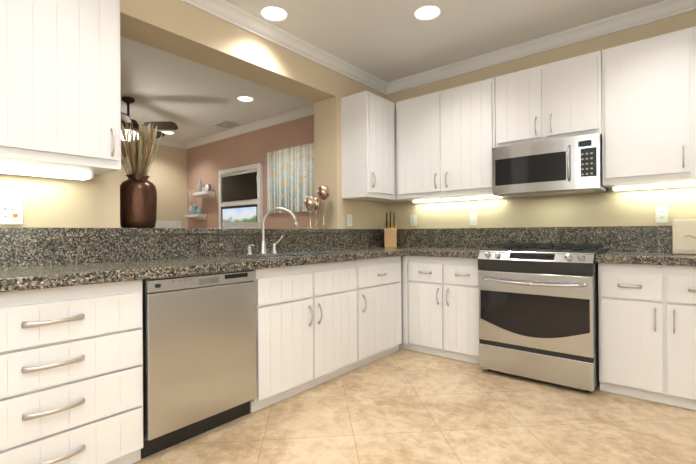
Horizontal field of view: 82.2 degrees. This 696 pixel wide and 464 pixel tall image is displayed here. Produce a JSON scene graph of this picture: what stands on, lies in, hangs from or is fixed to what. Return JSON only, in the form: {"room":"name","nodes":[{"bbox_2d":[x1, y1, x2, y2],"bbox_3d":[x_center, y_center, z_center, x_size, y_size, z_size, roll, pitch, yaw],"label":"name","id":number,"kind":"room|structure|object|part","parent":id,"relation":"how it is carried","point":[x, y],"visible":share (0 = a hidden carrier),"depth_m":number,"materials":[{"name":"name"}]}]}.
{"room":"kitchen","nodes":[
{"label":"kitchen","id":0,"kind":"room"},
{"bbox_2d":[120,140,187,234],"bbox_3d":[-4.890,-0.238,4.976,0.150,2.695,6.000,0,0,40],"label":"wall","id":1,"kind":"structure","parent":0,"point":[167,174],"depth_m":6.98,"materials":[{"name":"beige paint"}]},
{"bbox_2d":[151,138,186,148],"bbox_3d":[-4.809,-1.540,4.904,0.081,0.092,6.000,0,0,40],"label":"crown molding","id":2,"kind":"structure","parent":1,"relation":"attached to","point":[171,143],"depth_m":6.96,"materials":[{"name":"white"}]},
{"bbox_2d":[0,0,386,234],"bbox_3d":[-1.609,-0.264,2.235,0.300,2.695,6.000,0,0,40],"label":"wall","id":3,"kind":"structure","parent":0,"point":[180,28],"depth_m":2.88,"materials":[{"name":"beige paint"}]},
{"bbox_2d":[0,200,22,224],"bbox_3d":[-1.644,-0.095,1.946,0.011,0.116,0.092,0,0,40],"label":"outlet","id":4,"kind":"object","parent":3,"relation":"attached to","point":[11,212],"visible":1,"depth_m":1.95,"materials":[{"name":"white plastic"}]},
{"bbox_2d":[0,0,120,179],"bbox_3d":[-1.604,-0.783,1.722,0.367,1.009,1.062,0,0,40],"label":"upper cabinet","id":5,"kind":"object","parent":3,"relation":"attached to","point":[60,90],"visible":1,"depth_m":1.85,"materials":[{"name":"white wood"}]},
{"bbox_2d":[121,228,339,234],"bbox_3d":[-0.903,-0.005,3.222,0.554,0.038,1.913,0,0,40],"label":"granite bar ledge","id":6,"kind":"object","parent":3,"relation":"on","point":[130,231],"visible":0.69,"depth_m":2.76,"materials":[{"name":"grey stone"}]},
{"bbox_2d":[120,116,162,227],"bbox_3d":[-1.345,-0.368,2.554,0.257,0.689,0.259,0,0,40],"label":"bronze vase","id":7,"kind":"object","parent":6,"relation":"on","point":[138,200],"visible":0.94,"depth_m":2.50,"materials":[{"name":"bronze metal"},{"name":"dried grass"},{"name":"brown dried grass"}]},
{"bbox_2d":[304,196,315,228],"bbox_3d":[-0.340,-0.174,3.596,0.108,0.290,0.108,0,0,40],"label":"candle holder","id":8,"kind":"object","parent":6,"relation":"on","point":[310,203],"visible":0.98,"depth_m":3.56,"materials":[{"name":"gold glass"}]},
{"bbox_2d":[313,198,321,228],"bbox_3d":[-0.308,-0.178,3.869,0.108,0.300,0.108,0,0,40],"label":"candle holder","id":9,"kind":"object","parent":6,"relation":"on","point":[318,205],"visible":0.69,"depth_m":3.84,"materials":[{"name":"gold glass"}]},
{"bbox_2d":[317,186,329,228],"bbox_3d":[-0.229,-0.227,3.731,0.116,0.395,0.116,0,0,40],"label":"candle holder","id":10,"kind":"object","parent":6,"relation":"on","point":[323,192],"visible":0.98,"depth_m":3.70,"materials":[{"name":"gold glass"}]},
{"bbox_2d":[181,0,387,93],"bbox_3d":[-1.215,-1.567,2.422,0.081,0.092,5.200,0,0,40],"label":"crown molding","id":11,"kind":"structure","parent":3,"relation":"attached to","point":[224,10],"depth_m":3.25,"materials":[{"name":"white wood"}]},
{"bbox_2d":[0,226,695,292],"bbox_3d":[0.423,0.087,2.088,2.998,0.243,3.618,0,0,40],"label":"countertop","id":12,"kind":"structure","parent":3,"relation":"attached to","point":[36,258],"depth_m":2.54,"materials":[{"name":"stone"}]},
{"bbox_2d":[247,207,298,254],"bbox_3d":[-0.557,-0.013,2.974,0.254,0.353,0.334,0,0,40],"label":"faucet","id":13,"kind":"object","parent":12,"relation":"on","point":[263,246],"visible":0.96,"depth_m":3.01,"materials":[{"name":"silver metal"}]},
{"bbox_2d":[229,251,343,258],"bbox_3d":[-0.424,0.262,2.869,0.444,0.205,0.744,0,0,40],"label":"sink","id":14,"kind":"object","parent":12,"relation":"in","point":[283,255],"visible":0.25,"depth_m":2.92,"materials":[{"name":"silver metal"}]},
{"bbox_2d":[384,211,396,246],"bbox_3d":[0.448,-0.030,4.198,0.125,0.378,0.229,0,0,7],"label":"knife block","id":15,"kind":"object","parent":12,"relation":"on","point":[390,233],"visible":1,"depth_m":4.12,"materials":[{"name":"brown wood"}]},
{"bbox_2d":[672,219,695,254],"bbox_3d":[2.355,0.030,2.593,0.379,0.228,0.268,0,0,40],"label":"bread box","id":16,"kind":"object","parent":12,"relation":"on","point":[684,235],"visible":1,"depth_m":2.58,"materials":[{"name":"beige"}]},
{"bbox_2d":[347,214,351,225],"bbox_3d":[0.017,-0.114,3.936,0.008,0.116,0.072,0,0,40],"label":"outlet","id":17,"kind":"object","parent":3,"relation":"attached to","point":[349,220],"visible":1,"depth_m":3.93,"materials":[{"name":"white plastic"}]},
{"bbox_2d":[341,91,407,202],"bbox_3d":[0.323,-0.811,4.029,0.367,0.970,0.763,0,0,40],"label":"upper cabinet","id":18,"kind":"object","parent":3,"relation":"attached to","point":[368,133],"visible":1,"depth_m":3.77,"materials":[{"name":"white wood"}]},
{"bbox_2d":[120,0,664,142],"bbox_3d":[-1.752,-1.661,2.349,8.350,0.100,6.300,0,0,40],"label":"ceiling","id":19,"kind":"structure","parent":0,"point":[387,41],"depth_m":3.45,"materials":[{"name":"white paint"}]},
{"bbox_2d":[121,96,177,139],"bbox_3d":[-2.661,-1.345,4.784,1.091,0.509,1.100,0,0,40],"label":"ceiling fan","id":20,"kind":"object","parent":19,"relation":"hanging from","point":[126,119],"visible":0.54,"depth_m":4.75,"materials":[{"name":"brown wood"}]},
{"bbox_2d":[211,120,242,128],"bbox_3d":[-1.800,-1.596,5.934,0.360,0.015,0.300,0,0,40],"label":"ceiling vent","id":21,"kind":"object","parent":19,"relation":"in","point":[227,124],"visible":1,"depth_m":5.90,"materials":[{"name":"white"}]},
{"bbox_2d":[238,96,252,101],"bbox_3d":[-1.239,-1.607,4.827,0.184,0.004,0.184,0,0,40],"label":"recessed light","id":22,"kind":"object","parent":19,"relation":"in","point":[246,99],"visible":1,"depth_m":4.83,"materials":[{"name":"white"}]},
{"bbox_2d":[262,7,286,20],"bbox_3d":[-0.546,-1.614,2.958,0.184,0.004,0.184,0,0,40],"label":"recessed light","id":23,"kind":"object","parent":19,"relation":"in","point":[274,13],"visible":1,"depth_m":2.95,"materials":[{"name":"white"}]},
{"bbox_2d":[415,6,439,19],"bbox_3d":[0.589,-1.622,2.960,0.184,0.004,0.184,0,0,40],"label":"recessed light","id":24,"kind":"object","parent":19,"relation":"in","point":[427,12],"visible":1,"depth_m":2.96,"materials":[{"name":"white"}]},
{"bbox_2d":[132,348,695,463],"bbox_3d":[0.249,1.120,1.209,3.850,0.100,5.500,0,0,40],"label":"floor","id":25,"kind":"structure","parent":0,"point":[403,406],"depth_m":2.21,"materials":[{"name":"tile"}]},
{"bbox_2d":[0,280,142,463],"bbox_3d":[-1.375,0.650,1.760,0.616,0.858,0.696,0,0,40],"label":"base cabinet","id":26,"kind":"object","parent":25,"relation":"on","point":[71,374],"visible":1,"depth_m":1.63,"materials":[{"name":"white wood"}]},
{"bbox_2d":[141,270,256,458],"bbox_3d":[-0.959,0.650,2.278,0.602,0.855,0.613,0,0,40],"label":"dishwasher","id":27,"kind":"object","parent":25,"relation":"on","point":[199,354],"visible":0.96,"depth_m":2.04,"materials":[{"name":"silver metal"}]},
{"bbox_2d":[250,260,356,412],"bbox_3d":[-0.440,0.646,2.878,0.619,0.858,0.954,0,0,40],"label":"base cabinet","id":28,"kind":"object","parent":25,"relation":"on","point":[306,336],"visible":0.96,"depth_m":2.63,"materials":[{"name":"white wood"}]},
{"bbox_2d":[353,256,401,369],"bbox_3d":[0.079,0.644,3.498,0.619,0.858,0.652,0,0,40],"label":"base cabinet","id":29,"kind":"object","parent":25,"relation":"on","point":[378,311],"visible":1,"depth_m":3.28,"materials":[{"name":"white wood"}]},
{"bbox_2d":[399,256,410,349],"bbox_3d":[0.490,0.642,3.990,0.616,0.858,0.580,0,0,40],"label":"base cabinet","id":30,"kind":"object","parent":25,"relation":"on","point":[406,316],"depth_m":3.60,"materials":[{"name":"white wood"}]},
{"bbox_2d":[407,256,478,363],"bbox_3d":[0.965,0.638,3.593,0.738,0.858,0.580,0,0,40],"label":"base cabinet","id":31,"kind":"object","parent":25,"relation":"on","point":[440,304],"depth_m":3.36,"materials":[{"name":"white wood"}]},
{"bbox_2d":[478,243,607,391],"bbox_3d":[1.477,0.578,3.034,0.758,0.969,0.760,0,0,40],"label":"range","id":32,"kind":"object","parent":25,"relation":"on","point":[538,312],"visible":0.98,"depth_m":2.77,"materials":[{"name":"silver metal"}]},
{"bbox_2d":[598,263,695,409],"bbox_3d":[2.093,0.629,2.625,0.690,0.858,0.619,0,0,40],"label":"base cabinet","id":33,"kind":"object","parent":25,"relation":"on","point":[647,332],"visible":1,"depth_m":2.47,"materials":[{"name":"white wood"}]},
{"bbox_2d":[185,0,695,148],"bbox_3d":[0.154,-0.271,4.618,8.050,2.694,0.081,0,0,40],"label":"crown molding","id":34,"kind":"structure","parent":0,"point":[641,16],"depth_m":3.49,"materials":[{"name":"white wood"}]},
{"bbox_3d":[-1.389,-1.560,5.903,4.050,0.092,0.081,0,0,40],"label":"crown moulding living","id":35,"kind":"part","parent":34,"relation":"part of","materials":[{"name":"white"}]},
{"bbox_3d":[1.815,-1.585,3.226,3.700,0.092,0.081,0,0,40],"label":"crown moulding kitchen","id":36,"kind":"part","parent":34,"relation":"part of","materials":[{"name":"white wood"}]},
{"bbox_2d":[187,10,695,233],"bbox_3d":[0.228,-0.272,4.707,8.350,2.695,0.150,0,0,40],"label":"wall","id":37,"kind":"structure","parent":0,"point":[610,207],"depth_m":3.71,"materials":[{"name":"beige paint"}]},
{"bbox_2d":[184,190,206,219],"bbox_3d":[-2.640,-0.485,6.899,0.460,0.556,0.158,0,0,40],"label":"shelf","id":38,"kind":"object","parent":37,"relation":"attached to","point":[195,213],"visible":1,"depth_m":6.88,"materials":[{"name":"white wood"}]},
{"bbox_2d":[193,180,214,198],"bbox_3d":[-2.422,-0.727,6.716,0.430,0.306,0.158,0,0,40],"label":"shelf","id":39,"kind":"object","parent":37,"relation":"attached to","point":[202,192],"visible":1,"depth_m":6.67,"materials":[{"name":"white wood"}]},
{"bbox_2d":[218,163,262,228],"bbox_3d":[-1.673,0.044,6.164,1.080,2.088,0.050,0,0,40],"label":"window","id":40,"kind":"structure","parent":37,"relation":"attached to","point":[240,191],"depth_m":6.10,"materials":[{"name":"white painted wood"},{"name":"black glass"}]},
{"bbox_2d":[267,143,314,213],"bbox_3d":[-0.686,-0.705,5.347,1.210,0.875,0.033,0,0,40],"label":"tree painting","id":41,"kind":"object","parent":37,"relation":"attached to","point":[290,180],"visible":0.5,"depth_m":5.40},
{"bbox_2d":[410,215,416,225],"bbox_3d":[0.691,-0.123,4.215,0.072,0.116,0.008,0,0,40],"label":"electrical outlet","id":42,"kind":"object","parent":37,"relation":"attached to","point":[413,220],"visible":1,"depth_m":4.21,"materials":[{"name":"white plastic"}]},
{"bbox_2d":[396,77,502,202],"bbox_3d":[0.940,-0.803,3.771,0.984,0.996,0.367,0,0,40],"label":"upper cabinet","id":43,"kind":"object","parent":37,"relation":"attached to","point":[445,141],"visible":0.94,"depth_m":3.63,"materials":[{"name":"white wood"}]},
{"bbox_2d":[470,213,476,224],"bbox_3d":[1.193,-0.122,3.793,0.072,0.116,0.012,0,0,40],"label":"outlet","id":44,"kind":"object","parent":37,"relation":"attached to","point":[473,218],"visible":1,"depth_m":3.79,"materials":[{"name":"white plastic"}]},
{"bbox_2d":[495,50,601,146],"bbox_3d":[1.611,-1.004,3.209,0.758,0.604,0.367,0,0,40],"label":"upper cabinet","id":45,"kind":"object","parent":37,"relation":"attached to","point":[558,99],"visible":0.96,"depth_m":3.07,"materials":[{"name":"white wood"}]},
{"bbox_2d":[492,133,607,197],"bbox_3d":[1.587,-0.497,3.175,0.754,0.395,0.454,0,0,40],"label":"microwave","id":46,"kind":"object","parent":45,"relation":"attached to","point":[572,165],"visible":0.98,"depth_m":3.01,"materials":[{"name":"silver metal"}]},
{"bbox_2d":[602,26,695,190],"bbox_3d":[2.304,-0.813,2.631,1.036,0.996,0.367,0,0,40],"label":"upper cabinet","id":47,"kind":"object","parent":37,"relation":"attached to","point":[648,113],"visible":1,"depth_m":2.68,"materials":[{"name":"white wood"}]},
{"bbox_2d":[655,206,667,222],"bbox_3d":[2.274,-0.126,2.893,0.072,0.116,0.008,0,0,40],"label":"electrical outlet","id":48,"kind":"object","parent":37,"relation":"attached to","point":[661,214],"visible":1,"depth_m":2.89,"materials":[{"name":"white plastic"}]},
{"bbox_3d":[-3.211,1.146,3.579,4.500,0.100,6.300,0,0,40],"label":"floor","id":49,"kind":"structure","parent":0,"visible":0},
{"bbox_2d":[138,221,180,234],"bbox_3d":[-1.573,0.489,3.472,0.480,1.188,0.480,0,0,40],"label":"bar stool","id":50,"kind":"object","parent":49,"relation":"on","point":[168,224],"visible":0.08,"depth_m":3.67,"materials":[{"name":"white"}]},
{"bbox_2d":[222,222,259,228],"bbox_3d":[-0.983,0.486,4.178,0.480,1.188,0.480,0,0,40],"label":"bar stool","id":51,"kind":"object","parent":49,"relation":"on","point":[248,225],"visible":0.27,"depth_m":4.30,"materials":[{"name":"white"}]}
]}

